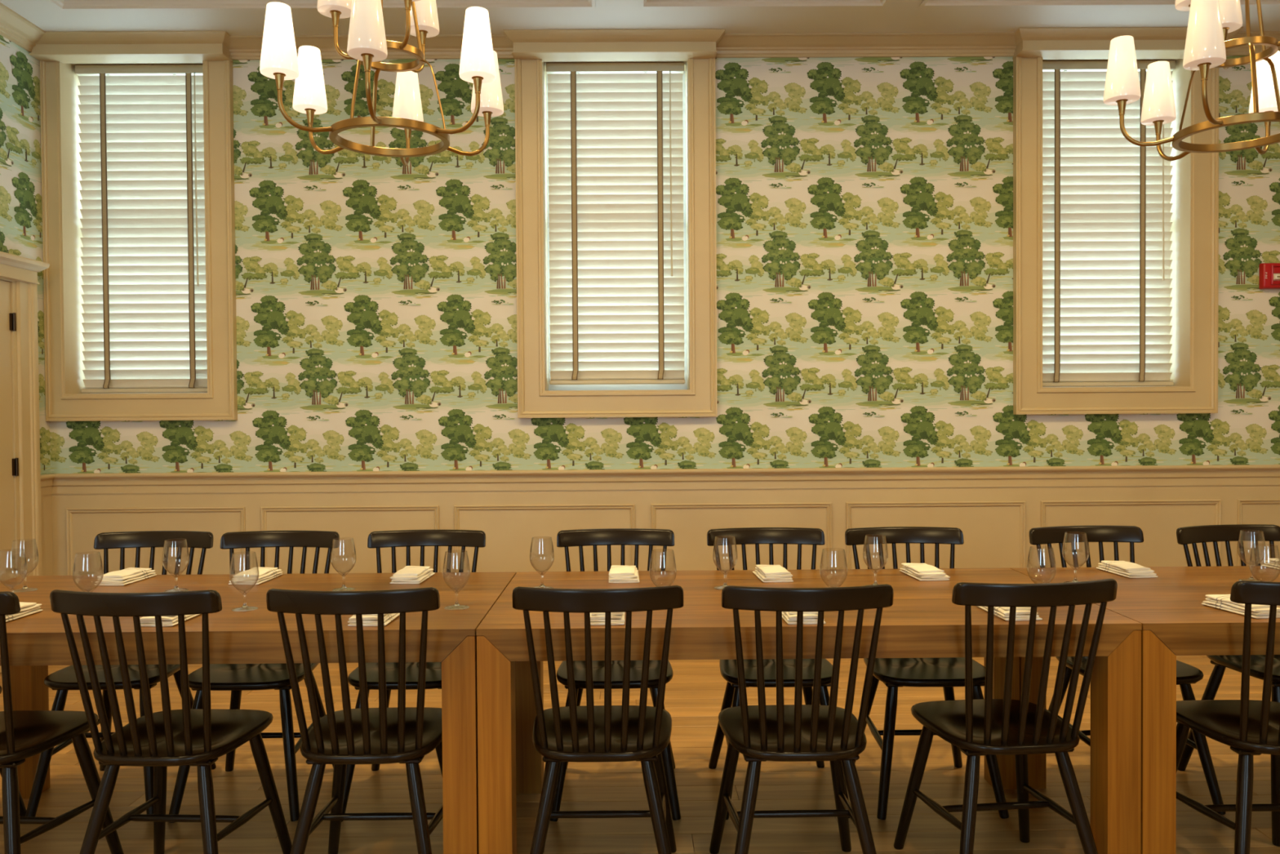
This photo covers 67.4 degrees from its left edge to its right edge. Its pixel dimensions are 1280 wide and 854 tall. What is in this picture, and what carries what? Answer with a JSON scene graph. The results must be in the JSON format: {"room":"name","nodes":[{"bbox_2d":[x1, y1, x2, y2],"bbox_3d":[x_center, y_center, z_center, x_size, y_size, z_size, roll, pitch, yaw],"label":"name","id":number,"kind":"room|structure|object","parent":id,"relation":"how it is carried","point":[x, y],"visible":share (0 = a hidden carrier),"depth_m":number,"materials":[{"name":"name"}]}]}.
{"room":"restaurant dining room","nodes":[
{"label":"restaurant dining room","id":0,"kind":"room"},
{"bbox_2d":[0,35,53,575],"bbox_3d":[-3.434,-0.490,1.131,0.208,3.920,8.728,0,1,0],"label":"wall","id":1,"kind":"structure","parent":0,"point":[20,162],"depth_m":5.27,"materials":[{"name":"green paper"}]},
{"bbox_2d":[0,2,45,53],"bbox_3d":[-3.284,-2.049,1.182,0.130,0.088,8.480,0,1,0],"label":"crown molding","id":2,"kind":"structure","parent":1,"relation":"attached to","point":[14,27],"depth_m":5.12,"materials":[{"name":"beige paint"}]},
{"bbox_2d":[0,251,49,672],"bbox_3d":[-3.303,0.200,4.675,0.112,2.180,1.284,0,1,0],"label":"door","id":3,"kind":"structure","parent":1,"relation":"in","point":[20,522],"depth_m":5.13,"materials":[{"name":"beige paint"}]},
{"bbox_2d":[40,473,54,495],"bbox_3d":[-3.337,0.326,5.379,0.052,0.117,0.185,0,1,0],"label":"chair rail","id":4,"kind":"object","parent":1,"relation":"attached to","point":[46,480],"visible":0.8,"depth_m":5.40,"materials":[{"name":"beige paint"}]},
{"bbox_2d":[0,655,1279,853],"bbox_3d":[1.037,1.376,1.331,9.126,0.120,9.000,0,1,0],"label":"floor","id":5,"kind":"structure","parent":0,"point":[694,695],"depth_m":3.38,"materials":[{"name":"brown wood"}]},
{"bbox_2d":[0,685,26,816],"bbox_3d":[-2.316,0.862,2.998,0.532,0.898,0.439,0,1,0],"label":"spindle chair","id":6,"kind":"object","parent":5,"relation":"on","point":[22,807],"visible":0.27,"depth_m":3.20,"materials":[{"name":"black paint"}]},
{"bbox_2d":[0,591,124,853],"bbox_3d":[-1.797,0.864,2.662,0.439,0.898,0.532,0,1,3],"label":"spindle chair","id":7,"kind":"object","parent":5,"relation":"on","point":[24,734],"visible":0.91,"depth_m":2.65,"materials":[{"name":"black paint"}]},
{"bbox_2d":[25,530,216,816],"bbox_3d":[-1.829,0.851,3.432,0.439,0.898,0.532,0,1,0],"label":"spindle chair","id":8,"kind":"object","parent":5,"relation":"on","point":[63,680],"visible":0.47,"depth_m":3.43,"materials":[{"name":"black paint"}]},
{"bbox_2d":[49,589,292,853],"bbox_3d":[-1.281,0.860,2.664,0.439,0.898,0.532,0,1,3],"label":"spindle chair","id":9,"kind":"object","parent":5,"relation":"on","point":[167,737],"visible":0.99,"depth_m":2.50,"materials":[{"name":"black paint"}]},
{"bbox_2d":[168,530,339,822],"bbox_3d":[-1.347,0.848,3.415,0.439,0.898,0.532,0,1,0],"label":"spindle chair","id":10,"kind":"object","parent":5,"relation":"on","point":[236,678],"visible":0.53,"depth_m":3.33,"materials":[{"name":"black paint"}]},
{"bbox_2d":[0,571,516,853],"bbox_3d":[-1.330,0.920,3.012,1.779,0.767,0.910,0,1,0],"label":"dining table","id":11,"kind":"object","parent":5,"relation":"on","point":[37,641],"visible":0.71,"depth_m":2.57,"materials":[{"name":"brown wood"}]},
{"bbox_2d":[0,548,27,602],"bbox_3d":[-1.917,0.459,2.931,0.081,0.167,0.081,-1,1,-41],"label":"water goblet","id":12,"kind":"object","parent":11,"relation":"on","point":[11,589],"visible":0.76,"depth_m":2.94,"materials":[{"name":"clear glass"}]},
{"bbox_2d":[5,601,43,622],"bbox_3d":[-1.814,0.526,2.730,0.107,0.036,0.196,0,1,3],"label":"folded napkin","id":13,"kind":"object","parent":11,"relation":"on","point":[26,608],"visible":0.5,"depth_m":2.76,"materials":[{"name":"white fabric"}]},
{"bbox_2d":[9,538,39,592],"bbox_3d":[-2.029,0.455,3.165,0.081,0.167,0.081,0,1,0],"label":"water goblet","id":14,"kind":"object","parent":11,"relation":"on","point":[24,586],"visible":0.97,"depth_m":3.16,"materials":[{"name":"clear glass"}]},
{"bbox_2d":[72,551,103,591],"bbox_3d":[-1.642,0.458,2.857,0.081,0.167,0.081,-1,1,-31],"label":"water goblet","id":15,"kind":"object","parent":11,"relation":"on","point":[100,552],"visible":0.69,"depth_m":2.86,"materials":[{"name":"clear glass"}]},
{"bbox_2d":[94,567,156,585],"bbox_3d":[-1.785,0.516,3.338,0.104,0.036,0.196,0,1,4],"label":"folded napkin","id":16,"kind":"object","parent":11,"relation":"on","point":[130,575],"visible":0.99,"depth_m":3.28,"materials":[{"name":"white fabric"}]},
{"bbox_2d":[139,613,200,626],"bbox_3d":[-1.317,0.523,2.709,0.104,0.036,0.196,0,1,3],"label":"folded napkin","id":17,"kind":"object","parent":11,"relation":"on","point":[166,620],"visible":0.23,"depth_m":2.62,"materials":[{"name":"white fabric"}]},
{"bbox_2d":[162,538,189,591],"bbox_3d":[-1.517,0.452,3.139,0.081,0.167,0.081,0,1,9],"label":"water goblet","id":18,"kind":"object","parent":11,"relation":"on","point":[175,587],"visible":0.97,"depth_m":3.14,"materials":[{"name":"clear glass"}]},
{"bbox_2d":[162,538,189,575],"bbox_3d":[-1.517,0.430,3.138,0.081,0.123,0.081,0,1,9],"label":"bowl","id":19,"kind":"object","parent":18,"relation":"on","point":[185,539],"depth_m":3.13,"materials":[{"name":"clear glass"}]},
{"bbox_2d":[229,551,258,611],"bbox_3d":[-1.168,0.455,2.835,0.081,0.167,0.081,0,1,19],"label":"water goblet","id":20,"kind":"object","parent":11,"relation":"on","point":[244,593],"visible":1,"depth_m":2.83,"materials":[{"name":"clear glass"}]},
{"bbox_2d":[229,551,258,592],"bbox_3d":[-1.169,0.433,2.835,0.081,0.123,0.081,0,1,19],"label":"bowl","id":21,"kind":"object","parent":20,"relation":"on","point":[255,552],"depth_m":2.83,"materials":[{"name":"clear glass"}]},
{"bbox_2d":[228,566,282,584],"bbox_3d":[-1.332,0.513,3.336,0.107,0.036,0.196,0,1,3],"label":"folded napkin","id":22,"kind":"object","parent":11,"relation":"on","point":[250,576],"visible":0.99,"depth_m":3.27,"materials":[{"name":"white fabric"}]},
{"bbox_2d":[330,537,355,591],"bbox_3d":[-0.969,0.449,3.138,0.081,0.167,0.081,-1,1,-21],"label":"water goblet","id":23,"kind":"object","parent":11,"relation":"on","point":[343,575],"visible":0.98,"depth_m":3.13,"materials":[{"name":"clear glass"}]},
{"bbox_2d":[330,537,355,574],"bbox_3d":[-0.969,0.426,3.137,0.081,0.123,0.081,-1,1,-21],"label":"bowl","id":24,"kind":"object","parent":23,"relation":"on","point":[353,538],"depth_m":3.13,"materials":[{"name":"clear glass"}]},
{"bbox_2d":[347,613,399,626],"bbox_3d":[-0.738,0.520,2.695,0.107,0.036,0.196,0,1,2],"label":"folded napkin","id":25,"kind":"object","parent":11,"relation":"on","point":[371,620],"visible":0.3,"depth_m":2.61,"materials":[{"name":"white fabric"}]},
{"bbox_2d":[389,565,435,583],"bbox_3d":[-0.788,0.509,3.331,0.107,0.036,0.196,0,1,3],"label":"folded napkin","id":26,"kind":"object","parent":11,"relation":"on","point":[409,574],"visible":1,"depth_m":3.26,"materials":[{"name":"white fabric"}]},
{"bbox_2d":[442,551,470,609],"bbox_3d":[-0.542,0.451,2.837,0.081,0.167,0.081,0,1,29],"label":"water goblet","id":27,"kind":"object","parent":11,"relation":"on","point":[456,592],"visible":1,"depth_m":2.83,"materials":[{"name":"clear glass"}]},
{"bbox_2d":[266,586,443,853],"bbox_3d":[-0.734,0.856,2.668,0.439,0.898,0.532,0,1,0],"label":"spindle chair","id":28,"kind":"object","parent":5,"relation":"on","point":[401,734],"visible":0.92,"depth_m":2.50,"materials":[{"name":"black paint"}]},
{"bbox_2d":[341,529,485,822],"bbox_3d":[-0.795,0.844,3.411,0.439,0.898,0.532,0,1,0],"label":"spindle chair","id":29,"kind":"object","parent":5,"relation":"on","point":[399,538],"visible":0.41,"depth_m":3.60,"materials":[{"name":"black paint"}]},
{"bbox_2d":[511,585,683,853],"bbox_3d":[-0.106,0.852,2.673,0.439,0.898,0.532,0,1,0],"label":"spindle chair","id":30,"kind":"object","parent":5,"relation":"on","point":[589,732],"visible":1,"depth_m":2.50,"materials":[{"name":"black paint"}]},
{"bbox_2d":[550,528,680,821],"bbox_3d":[-0.087,0.840,3.404,0.439,0.898,0.532,0,1,0],"label":"spindle chair","id":31,"kind":"object","parent":5,"relation":"on","point":[580,538],"visible":0.5,"depth_m":3.42,"materials":[{"name":"black paint"}]},
{"bbox_2d":[706,527,849,819],"bbox_3d":[0.475,0.836,3.408,0.439,0.898,0.532,0,1,0],"label":"spindle chair","id":32,"kind":"object","parent":5,"relation":"on","point":[799,536],"visible":0.46,"depth_m":3.58,"materials":[{"name":"black paint"}]},
{"bbox_2d":[709,583,893,853],"bbox_3d":[0.429,0.848,2.667,0.439,0.898,0.532,0,1,-1],"label":"spindle chair","id":33,"kind":"object","parent":5,"relation":"on","point":[780,731],"visible":1,"depth_m":2.50,"materials":[{"name":"black paint"}]},
{"bbox_2d":[475,568,1142,853],"bbox_3d":[0.453,0.908,3.025,1.779,0.767,0.910,0,1,0],"label":"dining table","id":34,"kind":"object","parent":5,"relation":"on","point":[922,620],"visible":0.69,"depth_m":2.58,"materials":[{"name":"brown wood"}]},
{"bbox_2d":[529,537,554,588],"bbox_3d":[-0.320,0.444,3.136,0.081,0.167,0.081,-1,1,-11],"label":"water goblet","id":35,"kind":"object","parent":34,"relation":"on","point":[542,584],"visible":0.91,"depth_m":3.13,"materials":[{"name":"clear glass"}]},
{"bbox_2d":[590,612,624,625],"bbox_3d":[-0.095,0.515,2.687,0.107,0.036,0.196,0,1,0],"label":"folded napkin","id":36,"kind":"object","parent":34,"relation":"on","point":[616,618],"visible":0.33,"depth_m":2.60,"materials":[{"name":"white fabric"}]},
{"bbox_2d":[608,564,639,582],"bbox_3d":[-0.056,0.504,3.319,0.104,0.036,0.196,0,1,-1],"label":"folded napkin","id":37,"kind":"object","parent":34,"relation":"on","point":[617,573],"visible":1,"depth_m":3.24,"materials":[{"name":"white fabric"}]},
{"bbox_2d":[648,549,676,586],"bbox_3d":[0.068,0.447,2.830,0.081,0.167,0.081,0,1,39],"label":"water goblet","id":38,"kind":"object","parent":34,"relation":"on","point":[673,549],"visible":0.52,"depth_m":2.82,"materials":[{"name":"clear glass"}]},
{"bbox_2d":[712,536,737,590],"bbox_3d":[0.277,0.440,3.121,0.081,0.167,0.081,0,1,-1],"label":"water goblet","id":39,"kind":"object","parent":34,"relation":"on","point":[725,584],"visible":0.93,"depth_m":3.12,"materials":[{"name":"clear glass"}]},
{"bbox_2d":[712,536,737,572],"bbox_3d":[0.277,0.418,3.120,0.081,0.123,0.081,0,1,-1],"label":"bowl","id":40,"kind":"object","parent":39,"relation":"on","point":[715,536],"depth_m":3.11,"materials":[{"name":"clear glass"}]},
{"bbox_2d":[752,564,793,582],"bbox_3d":[0.459,0.501,3.315,0.107,0.036,0.196,0,1,-3],"label":"folded napkin","id":41,"kind":"object","parent":34,"relation":"on","point":[766,573],"visible":1,"depth_m":3.23,"materials":[{"name":"white fabric"}]},
{"bbox_2d":[782,611,826,624],"bbox_3d":[0.445,0.512,2.681,0.104,0.036,0.196,0,1,-2],"label":"folded napkin","id":42,"kind":"object","parent":34,"relation":"on","point":[790,617],"visible":0.39,"depth_m":2.59,"materials":[{"name":"white fabric"}]},
{"bbox_2d":[819,548,847,587],"bbox_3d":[0.570,0.443,2.825,0.081,0.167,0.081,-1,1,-41],"label":"water goblet","id":43,"kind":"object","parent":34,"relation":"on","point":[823,548],"visible":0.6,"depth_m":2.82,"materials":[{"name":"clear glass"}]},
{"bbox_2d":[862,534,888,586],"bbox_3d":[0.767,0.437,3.125,0.081,0.167,0.081,0,1,8],"label":"water goblet","id":44,"kind":"object","parent":34,"relation":"on","point":[875,571],"visible":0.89,"depth_m":3.12,"materials":[{"name":"clear glass"}]},
{"bbox_2d":[862,534,888,570],"bbox_3d":[0.766,0.415,3.125,0.081,0.123,0.081,0,1,8],"label":"bowl","id":45,"kind":"object","parent":44,"relation":"on","point":[865,535],"depth_m":3.12,"materials":[{"name":"clear glass"}]},
{"bbox_2d":[899,563,950,580],"bbox_3d":[0.983,0.497,3.323,0.107,0.036,0.196,0,1,-4],"label":"folded napkin","id":46,"kind":"object","parent":34,"relation":"on","point":[921,571],"visible":1,"depth_m":3.25,"materials":[{"name":"white fabric"}]},
{"bbox_2d":[977,605,1042,620],"bbox_3d":[1.037,0.507,2.708,0.107,0.036,0.196,0,1,-3],"label":"folded napkin","id":47,"kind":"object","parent":34,"relation":"on","point":[1021,613],"visible":0.34,"depth_m":2.62,"materials":[{"name":"white fabric"}]},
{"bbox_2d":[1026,546,1056,583],"bbox_3d":[1.186,0.439,2.836,0.081,0.167,0.081,-1,1,-32],"label":"water goblet","id":48,"kind":"object","parent":34,"relation":"on","point":[1029,547],"visible":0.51,"depth_m":2.83,"materials":[{"name":"clear glass"}]},
{"bbox_2d":[844,526,1008,819],"bbox_3d":[0.991,0.832,3.400,0.439,0.898,0.532,0,1,0],"label":"spindle chair","id":49,"kind":"object","parent":5,"relation":"on","point":[948,673],"visible":0.58,"depth_m":3.34,"materials":[{"name":"black paint"}]},
{"bbox_2d":[893,578,1117,853],"bbox_3d":[1.015,0.844,2.707,0.439,0.898,0.532,0,1,-5],"label":"spindle chair","id":50,"kind":"object","parent":5,"relation":"on","point":[1006,726],"visible":1,"depth_m":2.54,"materials":[{"name":"black paint"}]},
{"bbox_2d":[1029,524,1226,814],"bbox_3d":[1.690,0.828,3.397,0.439,0.898,0.532,0,1,-6],"label":"spindle chair","id":51,"kind":"object","parent":5,"relation":"on","point":[1186,674],"visible":0.3,"depth_m":3.57,"materials":[{"name":"black paint"}]},
{"bbox_2d":[1010,565,1279,853],"bbox_3d":[2.236,0.895,3.038,1.779,0.767,0.910,0,1,0],"label":"dining table","id":52,"kind":"object","parent":5,"relation":"on","point":[1173,617],"visible":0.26,"depth_m":2.58,"materials":[{"name":"brown wood"}]},
{"bbox_2d":[1062,532,1088,582],"bbox_3d":[1.434,0.432,3.161,0.081,0.167,0.081,0,1,18],"label":"water goblet","id":53,"kind":"object","parent":52,"relation":"on","point":[1075,579],"visible":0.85,"depth_m":3.16,"materials":[{"name":"clear glass"}]},
{"bbox_2d":[1096,560,1157,577],"bbox_3d":[1.697,0.492,3.351,0.104,0.036,0.196,0,1,-5],"label":"folded napkin","id":54,"kind":"object","parent":52,"relation":"on","point":[1127,569],"visible":1,"depth_m":3.29,"materials":[{"name":"white fabric"}]},
{"bbox_2d":[1201,594,1279,618],"bbox_3d":[1.709,0.502,2.717,0.107,0.036,0.196,-1,1,-10],"label":"folded napkin","id":55,"kind":"object","parent":52,"relation":"on","point":[1222,602],"visible":0.68,"depth_m":2.69,"materials":[{"name":"white fabric"}]},
{"bbox_2d":[1237,530,1266,581],"bbox_3d":[2.024,0.427,3.178,0.081,0.167,0.081,-1,1,-22],"label":"water goblet","id":56,"kind":"object","parent":52,"relation":"on","point":[1251,567],"visible":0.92,"depth_m":3.18,"materials":[{"name":"clear glass"}]},
{"bbox_2d":[1248,543,1279,582],"bbox_3d":[1.859,0.434,2.855,0.081,0.167,0.081,0,1,28],"label":"water goblet","id":57,"kind":"object","parent":52,"relation":"on","point":[1252,544],"visible":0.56,"depth_m":2.87,"materials":[{"name":"clear glass"}]},
{"bbox_2d":[1261,558,1279,569],"bbox_3d":[2.312,0.487,3.382,0.107,0.036,0.196,-1,1,-6],"label":"folded napkin","id":58,"kind":"object","parent":52,"relation":"on","point":[1274,563],"visible":1,"depth_m":3.43,"materials":[{"name":"white fabric"}]},
{"bbox_2d":[1176,580,1279,853],"bbox_3d":[1.755,0.839,2.687,0.439,0.898,0.532,0,1,0],"label":"spindle chair","id":59,"kind":"object","parent":5,"relation":"on","point":[1251,727],"visible":0.91,"depth_m":2.57,"materials":[{"name":"black paint"}]},
{"bbox_2d":[1176,524,1279,770],"bbox_3d":[2.241,0.824,3.396,0.439,0.898,0.532,-1,1,-10],"label":"spindle chair","id":60,"kind":"object","parent":5,"relation":"on","point":[1193,535],"visible":0.46,"depth_m":3.57,"materials":[{"name":"black paint"}]},
{"bbox_2d":[0,0,1279,35],"bbox_3d":[1.012,-2.298,1.269,9.126,0.372,9.000,0,1,0],"label":"ceiling","id":61,"kind":"structure","parent":0,"point":[235,17],"depth_m":5.08,"materials":[{"name":"paint"}]},
{"bbox_2d":[259,0,503,165],"bbox_3d":[-0.773,-1.542,2.945,0.692,1.344,0.758,0,1,0],"label":"chandelier","id":62,"kind":"object","parent":61,"relation":"hanging from","point":[367,44],"visible":1,"depth_m":2.85,"materials":[{"name":"gold metal"}]},
{"bbox_2d":[1102,0,1279,160],"bbox_3d":[1.846,-1.560,2.958,0.731,1.344,0.743,0,1,0],"label":"chandelier","id":63,"kind":"object","parent":61,"relation":"hanging from","point":[1210,22],"visible":1,"depth_m":3.02,"materials":[{"name":"gold metal"}]},
{"bbox_2d":[49,55,1279,575],"bbox_3d":[0.992,-0.596,5.636,9.126,3.920,0.324,0,1,0],"label":"wall","id":64,"kind":"structure","parent":0,"point":[864,205],"depth_m":5.49,"materials":[{"name":"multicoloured paper"}]},
{"bbox_2d":[28,31,237,421],"bbox_3d":[-2.817,-1.103,5.514,1.109,2.130,0.496,0,1,0],"label":"window","id":65,"kind":"structure","parent":64,"relation":"in","point":[58,54],"depth_m":5.43,"materials":[{"name":"beige paint"}]},
{"bbox_2d":[75,64,207,393],"bbox_3d":[-2.864,-1.145,5.572,0.780,1.892,0.087,0,1,0],"label":"window blind","id":66,"kind":"object","parent":65,"relation":"attached to","point":[141,135],"visible":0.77,"depth_m":5.58,"materials":[{"name":"beige paint"}]},
{"bbox_2d":[502,28,725,417],"bbox_3d":[-0.135,-1.121,5.533,1.219,2.130,0.496,0,1,0],"label":"window","id":67,"kind":"structure","parent":64,"relation":"in","point":[695,48],"depth_m":5.45,"materials":[{"name":"beige paint"}]},
{"bbox_2d":[546,62,684,384],"bbox_3d":[-0.138,-1.180,5.592,0.801,1.860,0.087,0,1,0],"label":"window blind","id":68,"kind":"object","parent":67,"relation":"attached to","point":[615,130],"visible":1,"depth_m":5.60,"materials":[{"name":"beige paint"}]},
{"bbox_2d":[48,464,1279,493],"bbox_3d":[1.000,0.294,5.487,8.726,0.117,0.052,0,1,0],"label":"chair rail","id":69,"kind":"object","parent":64,"relation":"attached to","point":[1223,474],"visible":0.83,"depth_m":5.48,"materials":[{"name":"beige paint"}]},
{"bbox_2d":[229,31,1279,60],"bbox_3d":[0.983,-2.148,5.407,8.726,0.088,0.130,0,1,0],"label":"crown molding","id":70,"kind":"structure","parent":64,"relation":"attached to","point":[827,44],"depth_m":5.41,"materials":[{"name":"beige paint"}]},
{"bbox_2d":[1012,26,1243,414],"bbox_3d":[2.713,-1.141,5.554,1.240,2.130,0.496,0,1,0],"label":"window","id":71,"kind":"structure","parent":64,"relation":"in","point":[1194,284],"depth_m":5.47,"materials":[{"name":"beige paint"}]},
{"bbox_2d":[1042,60,1175,386],"bbox_3d":[2.710,-1.184,5.612,0.822,1.892,0.087,0,1,0],"label":"window blind","id":72,"kind":"object","parent":71,"relation":"attached to","point":[1107,215],"visible":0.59,"depth_m":5.62,"materials":[{"name":"beige paint"}]},
{"bbox_2d":[1258,262,1279,288],"bbox_3d":[3.615,-0.864,5.479,0.126,0.148,0.068,0,1,0],"label":"fire alarm","id":73,"kind":"object","parent":64,"relation":"attached to","point":[1268,273],"visible":1,"depth_m":5.47,"materials":[{"name":"red plastic"}]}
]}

